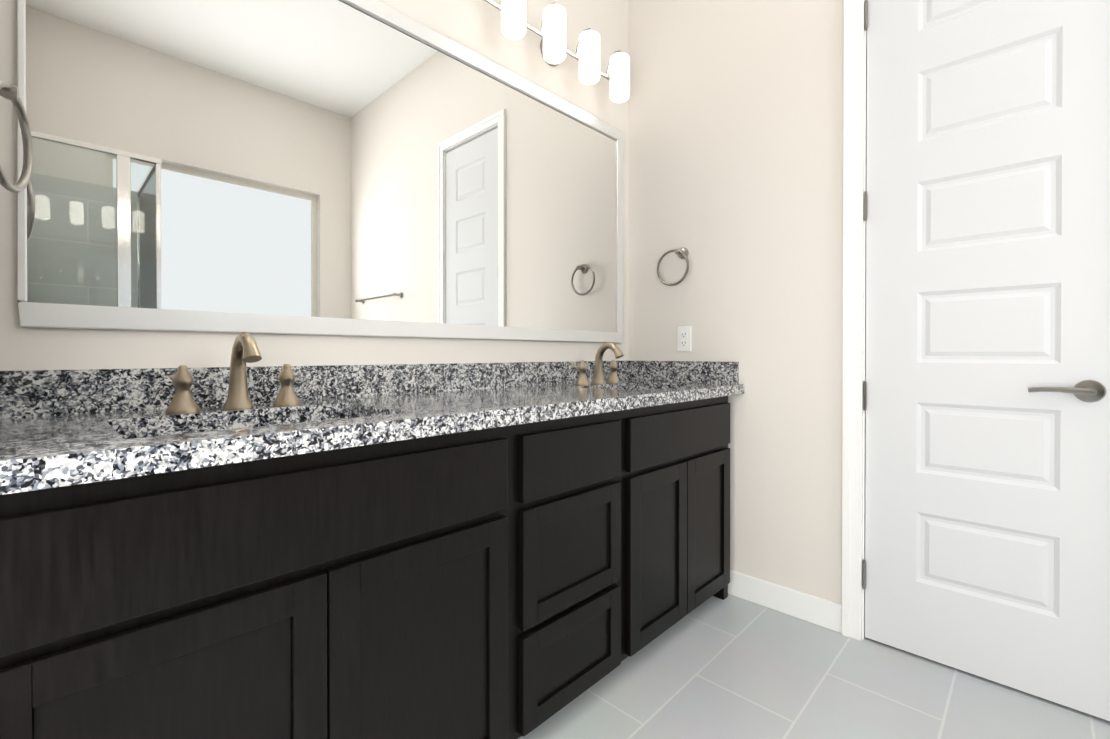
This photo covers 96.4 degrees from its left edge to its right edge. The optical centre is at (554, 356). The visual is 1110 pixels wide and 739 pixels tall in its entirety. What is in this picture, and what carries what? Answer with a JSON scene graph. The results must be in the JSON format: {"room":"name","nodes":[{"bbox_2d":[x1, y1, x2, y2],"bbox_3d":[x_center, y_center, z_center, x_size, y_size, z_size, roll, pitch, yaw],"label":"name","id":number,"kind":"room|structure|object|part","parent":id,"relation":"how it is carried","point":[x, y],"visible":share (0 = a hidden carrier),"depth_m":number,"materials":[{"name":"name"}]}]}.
{"room":"bathroom","nodes":[
{"label":"bathroom","id":0,"kind":"room"},
{"bbox_2d":[0,0,17,88],"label":"wall","id":1,"kind":"structure","parent":0,"point":[8,8],"depth_m":1.00,"materials":[{"name":"white paint"}]},
{"bbox_2d":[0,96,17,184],"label":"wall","id":2,"kind":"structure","parent":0,"point":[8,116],"depth_m":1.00,"materials":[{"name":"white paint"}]},
{"bbox_2d":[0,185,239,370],"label":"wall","id":3,"kind":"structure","parent":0,"point":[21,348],"depth_m":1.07,"materials":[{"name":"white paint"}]},
{"bbox_2d":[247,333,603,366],"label":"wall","id":4,"kind":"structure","parent":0,"point":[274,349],"depth_m":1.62,"materials":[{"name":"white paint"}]},
{"bbox_2d":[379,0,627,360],"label":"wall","id":5,"kind":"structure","parent":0,"point":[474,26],"depth_m":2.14,"materials":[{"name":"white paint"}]},
{"bbox_2d":[17,0,623,342],"bbox_3d":[-0.373,-0.583,1.725,0.020,1.038,2.033,0,0,44],"label":"mirror","id":6,"kind":"object","parent":5,"relation":"attached to","point":[378,168],"visible":1,"depth_m":1.38,"materials":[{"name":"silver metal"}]},
{"bbox_2d":[483,0,629,102],"bbox_3d":[0.042,-1.271,2.040,0.173,0.229,0.804,0,0,44],"label":"sconce","id":7,"kind":"object","parent":5,"relation":"attached to","point":[551,33],"visible":1,"depth_m":1.95,"materials":[{"name":"white glass"}]},
{"bbox_3d":[-0.149,-1.255,1.784,0.090,0.200,0.090,0,0,44],"label":"lamp shade","id":8,"kind":"part","parent":7,"relation":"part of","materials":[{"name":"white glass"}]},
{"bbox_3d":[-0.002,-1.256,1.935,0.090,0.200,0.090,0,0,44],"label":"lamp shade","id":9,"kind":"part","parent":7,"relation":"part of","materials":[{"name":"white glass"}]},
{"bbox_3d":[0.145,-1.257,2.087,0.090,0.200,0.090,0,0,44],"label":"lamp shade","id":10,"kind":"part","parent":7,"relation":"part of","materials":[{"name":"white glass"}]},
{"bbox_3d":[0.292,-1.258,2.239,0.090,0.200,0.090,0,0,44],"label":"lamp shade","id":11,"kind":"part","parent":7,"relation":"part of","materials":[{"name":"white glass"}]},
{"bbox_2d":[628,0,843,603],"bbox_3d":[1.594,-0.622,1.424,3.550,3.300,0.140,0,0,44],"label":"wall","id":12,"kind":"structure","parent":0,"point":[735,148],"depth_m":2.06,"materials":[{"name":"white paint"}]},
{"bbox_2d":[657,248,688,285],"bbox_3d":[0.553,-0.414,2.292,0.167,0.178,0.060,0,0,44],"label":"towel ring","id":13,"kind":"object","parent":12,"relation":"attached to","point":[681,253],"visible":1,"depth_m":2.27,"materials":[{"name":"silver metal"}]},
{"bbox_2d":[677,326,690,350],"bbox_3d":[0.596,-0.082,2.289,0.070,0.114,0.008,0,0,44],"label":"electrical outlet plate","id":14,"kind":"object","parent":12,"relation":"attached to","point":[684,338],"visible":1,"depth_m":2.29,"materials":[{"name":"white plastic"}]},
{"bbox_2d":[728,570,841,632],"bbox_3d":[0.716,0.971,2.176,0.970,0.105,0.013,0,0,44],"label":"baseboard","id":15,"kind":"structure","parent":12,"relation":"attached to","point":[825,613],"depth_m":1.97,"materials":[{"name":"white wood"}]},
{"bbox_2d":[842,0,866,640],"bbox_3d":[1.385,-0.271,1.612,0.764,2.596,0.162,0,0,44],"label":"door frame","id":16,"kind":"structure","parent":12,"relation":"attached to","point":[853,225],"depth_m":1.80,"materials":[{"name":"white wood"}]},
{"bbox_2d":[862,0,1109,720],"bbox_3d":[1.334,-0.232,1.568,0.628,2.498,0.095,0,0,44],"label":"door","id":17,"kind":"structure","parent":12,"relation":"in","point":[987,521],"depth_m":1.56,"materials":[{"name":"white wood"}]},
{"bbox_3d":[1.115,-0.219,1.784,0.013,2.114,0.013,0,0,44],"label":"door hinge","id":18,"kind":"part","parent":17,"relation":"part of","materials":[{"name":"white metal"}]},
{"bbox_3d":[1.463,0.098,1.421,0.158,0.064,0.060,0,0,44],"label":"handle","id":19,"kind":"part","parent":17,"relation":"part of","materials":[{"name":"silver metal"}]},
{"bbox_2d":[518,594,1109,738],"bbox_3d":[0.798,1.082,0.610,3.550,0.100,2.430,0,0,44],"label":"floor","id":20,"kind":"structure","parent":0,"point":[728,667],"depth_m":1.50,"materials":[{"name":"tile"}]},
{"bbox_2d":[0,384,735,738],"bbox_3d":[-0.185,0.591,1.536,0.563,0.873,2.112,0,0,44],"label":"bathroom vanity","id":21,"kind":"object","parent":20,"relation":"on","point":[238,548],"depth_m":0.94,"materials":[{"name":"wood"}]},
{"bbox_3d":[-0.566,0.674,0.752,0.021,0.567,0.424,0,0,44],"label":"door","id":22,"kind":"part","parent":21,"relation":"part of","materials":[{"name":"black wood"}]},
{"bbox_2d":[165,332,300,413],"bbox_3d":[-0.712,0.033,1.134,0.172,0.177,0.272,0,0,44],"label":"faucet","id":23,"kind":"object","parent":21,"relation":"on","point":[245,350],"depth_m":1.14,"materials":[{"name":"gold metal"}]},
{"bbox_3d":[-0.269,0.672,1.060,0.021,0.567,0.424,0,0,44],"label":"door","id":24,"kind":"part","parent":21,"relation":"part of","materials":[{"name":"black wood"}]},
{"bbox_2d":[348,388,639,423],"bbox_3d":[-0.128,0.140,1.497,0.310,0.040,0.865,0,0,44],"label":"countertop","id":25,"kind":"structure","parent":21,"relation":"on","point":[409,408],"depth_m":1.30,"materials":[{"name":"grey stone"}]},
{"bbox_3d":[0.055,0.538,1.394,0.021,0.302,0.407,0,0,44],"label":"drawer","id":26,"kind":"part","parent":21,"relation":"part of","materials":[{"name":"black wood"}]},
{"bbox_3d":[0.055,0.830,1.395,0.021,0.247,0.407,0,0,44],"label":"drawer","id":27,"kind":"part","parent":21,"relation":"part of","materials":[{"name":"black wood"}]},
{"bbox_3d":[0.056,0.283,1.392,0.020,0.170,0.407,0,0,44],"label":"drawer","id":28,"kind":"part","parent":21,"relation":"part of","materials":[{"name":"black wood"}]},
{"bbox_2d":[572,342,623,384],"bbox_3d":[0.216,0.027,2.093,0.172,0.177,0.272,0,0,44],"label":"faucet","id":29,"kind":"object","parent":21,"relation":"on","point":[598,379],"depth_m":2.10,"materials":[{"name":"gold metal"}]},
{"bbox_3d":[0.355,0.669,1.704,0.021,0.567,0.356,0,0,44],"label":"door","id":30,"kind":"part","parent":21,"relation":"part of","materials":[{"name":"black wood"}]},
{"bbox_3d":[0.605,0.667,1.963,0.021,0.567,0.356,0,0,44],"label":"door","id":31,"kind":"part","parent":21,"relation":"part of","materials":[{"name":"black wood"}]},
{"bbox_3d":[0.052,-0.613,-0.270,3.410,3.300,0.140,0,0,44],"label":"wall","id":32,"kind":"structure","parent":0,"visible":0},
{"bbox_2d":[0,80,32,192],"bbox_3d":[-0.882,-0.358,0.786,0.162,0.184,0.075,0,0,44],"label":"towel ring","id":33,"kind":"object","parent":32,"relation":"attached to","point":[9,91],"visible":1,"depth_m":0.83,"materials":[{"name":"silver metal"}]}
]}

